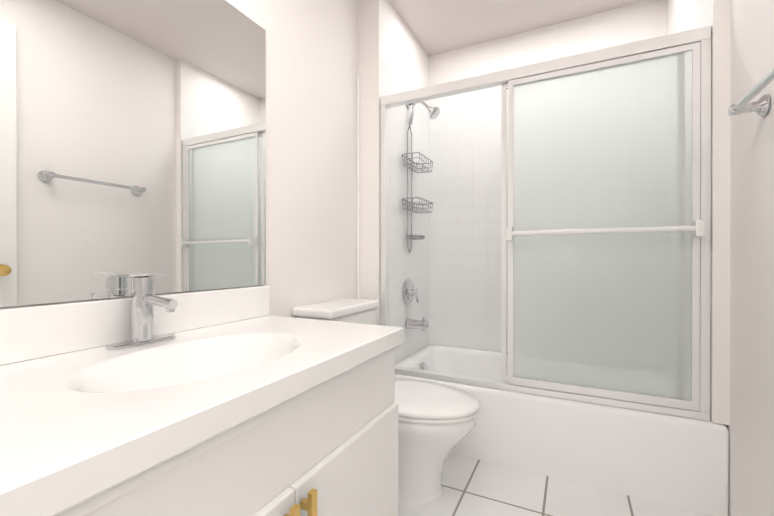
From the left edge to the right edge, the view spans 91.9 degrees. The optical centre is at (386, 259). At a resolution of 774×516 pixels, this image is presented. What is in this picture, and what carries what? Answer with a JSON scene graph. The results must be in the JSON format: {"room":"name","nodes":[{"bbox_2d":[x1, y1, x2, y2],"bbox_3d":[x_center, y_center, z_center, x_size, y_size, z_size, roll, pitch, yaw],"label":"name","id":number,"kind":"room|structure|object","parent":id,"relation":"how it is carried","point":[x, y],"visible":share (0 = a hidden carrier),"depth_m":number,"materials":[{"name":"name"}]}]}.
{"room":"bathroom","nodes":[
{"label":"bathroom","id":0,"kind":"room"},
{"bbox_2d":[0,0,357,317],"bbox_3d":[-0.614,-0.263,1.315,0.100,2.460,3.410,0,0,26],"label":"wall","id":1,"kind":"structure","parent":0,"point":[311,140],"depth_m":1.72,"materials":[{"name":"paint"},{"name":"drywall"}]},
{"bbox_2d":[0,0,265,306],"bbox_3d":[-0.776,-0.403,0.860,0.008,1.006,1.350,0,0,26],"label":"mirror","id":2,"kind":"object","parent":1,"relation":"attached to","point":[132,137],"visible":1,"depth_m":1.01,"materials":[{"name":"silver mirror"}]},
{"bbox_2d":[357,74,359,298],"bbox_3d":[-0.160,-0.210,2.101,0.012,1.651,0.018,0,0,26],"label":"trim","id":3,"kind":"structure","parent":1,"relation":"attached to","point":[358,186],"depth_m":2.09,"materials":[{"name":"white paint"}]},
{"bbox_2d":[358,0,428,363],"bbox_3d":[0.073,-0.267,2.437,0.130,2.460,0.790,0,0,26],"label":"wall","id":4,"kind":"structure","parent":0,"point":[393,57],"depth_m":2.23,"materials":[{"name":"paint"}]},
{"bbox_2d":[403,279,418,304],"bbox_3d":[0.163,0.208,2.399,0.062,0.170,0.170,0,0,26],"label":"shower valve","id":5,"kind":"object","parent":4,"relation":"attached to","point":[410,291],"visible":0.98,"depth_m":2.38,"materials":[{"name":"silver metal"}]},
{"bbox_2d":[406,317,428,330],"bbox_3d":[0.196,0.408,2.383,0.137,0.082,0.068,0,0,26],"label":"tub spout","id":6,"kind":"object","parent":4,"relation":"attached to","point":[423,324],"visible":0.98,"depth_m":2.36,"materials":[{"name":"silver metal"}]},
{"bbox_2d":[406,101,439,118],"bbox_3d":[0.230,-0.956,2.362,0.214,0.155,0.080,0,0,26],"label":"shower head","id":7,"kind":"object","parent":4,"relation":"attached to","point":[434,112],"visible":0.92,"depth_m":2.33},
{"bbox_2d":[402,103,432,253],"bbox_3d":[0.193,-0.528,2.382,0.130,0.980,0.277,0,0,26],"label":"shower caddy","id":8,"kind":"object","parent":7,"relation":"hanging from","point":[422,209],"visible":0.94,"depth_m":2.37,"materials":[{"name":"silver metal"}]},
{"bbox_2d":[389,0,647,55],"bbox_3d":[0.152,-1.542,0.931,1.810,0.100,3.610,0,0,26],"label":"ceiling","id":9,"kind":"structure","parent":0,"point":[435,27],"depth_m":2.30,"materials":[{"name":"white paint"}]},
{"bbox_2d":[429,0,666,351],"bbox_3d":[0.933,-0.267,2.506,1.810,2.460,0.100,0,0,26],"label":"wall","id":10,"kind":"structure","parent":0,"point":[465,226],"depth_m":2.60,"materials":[{"name":"tile"}]},
{"bbox_2d":[398,453,712,515],"bbox_3d":[0.152,1.018,0.938,1.810,0.100,3.610,0,0,26],"label":"floor","id":11,"kind":"structure","parent":0,"point":[473,487],"depth_m":1.51,"materials":[{"name":"tile"}]},
{"bbox_2d":[55,346,397,515],"bbox_3d":[-0.504,0.621,0.730,0.615,0.696,1.351,0,0,26],"label":"bathroom vanity","id":12,"kind":"object","parent":11,"relation":"on","point":[329,447],"visible":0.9,"depth_m":0.77,"materials":[{"name":"white paint"}]},
{"bbox_2d":[0,286,403,515],"bbox_3d":[-0.514,0.232,0.735,0.592,0.256,1.357,0,0,26],"label":"countertop","id":13,"kind":"structure","parent":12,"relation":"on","point":[85,414],"depth_m":0.75,"materials":[{"name":"white stone"}]},
{"bbox_2d":[105,272,177,349],"bbox_3d":[-0.600,0.125,0.966,0.154,0.187,0.170,0,0,26],"label":"faucet","id":14,"kind":"object","parent":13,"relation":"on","point":[144,299],"visible":0.96,"depth_m":0.96,"materials":[{"name":"silver metal"}]},
{"bbox_2d":[292,298,479,504],"bbox_3d":[0.021,0.585,1.623,0.748,0.762,0.428,0,0,26],"label":"toilet","id":15,"kind":"object","parent":11,"relation":"on","point":[437,423],"visible":0.4,"depth_m":1.48,"materials":[{"name":"white ceramic"}]},
{"bbox_2d":[395,344,728,515],"bbox_3d":[0.791,0.792,2.076,1.476,0.345,0.798,0,0,26],"label":"bathtub","id":16,"kind":"object","parent":11,"relation":"on","point":[678,461],"visible":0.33,"depth_m":1.59,"materials":[{"name":"white ceramic"}]},
{"bbox_2d":[380,26,710,420],"bbox_3d":[0.601,-0.139,1.748,1.426,1.516,0.100,0,0,26],"label":"shower door","id":17,"kind":"structure","parent":16,"relation":"on","point":[606,233],"depth_m":1.60,"materials":[{"name":"white glass"}]},
{"bbox_2d":[667,0,730,424],"bbox_3d":[1.433,-0.438,1.760,0.050,2.113,0.790,0,0,26],"label":"wall","id":18,"kind":"structure","parent":0,"point":[686,15],"depth_m":1.41,"materials":[{"name":"painted plaster"}]},
{"bbox_2d":[725,0,773,515],"bbox_3d":[0.917,-0.261,0.554,0.100,2.460,3.410,0,0,26],"label":"wall","id":19,"kind":"structure","parent":0,"point":[750,427],"depth_m":1.23,"materials":[{"name":"painted plaster"}]},
{"bbox_2d":[728,68,773,116],"bbox_3d":[1.001,-0.467,0.933,0.084,0.066,0.561,0,0,26],"label":"towel rail","id":20,"kind":"object","parent":19,"relation":"attached to","point":[760,106],"visible":1,"depth_m":1.12,"materials":[{"name":"silver metal"}]}
]}

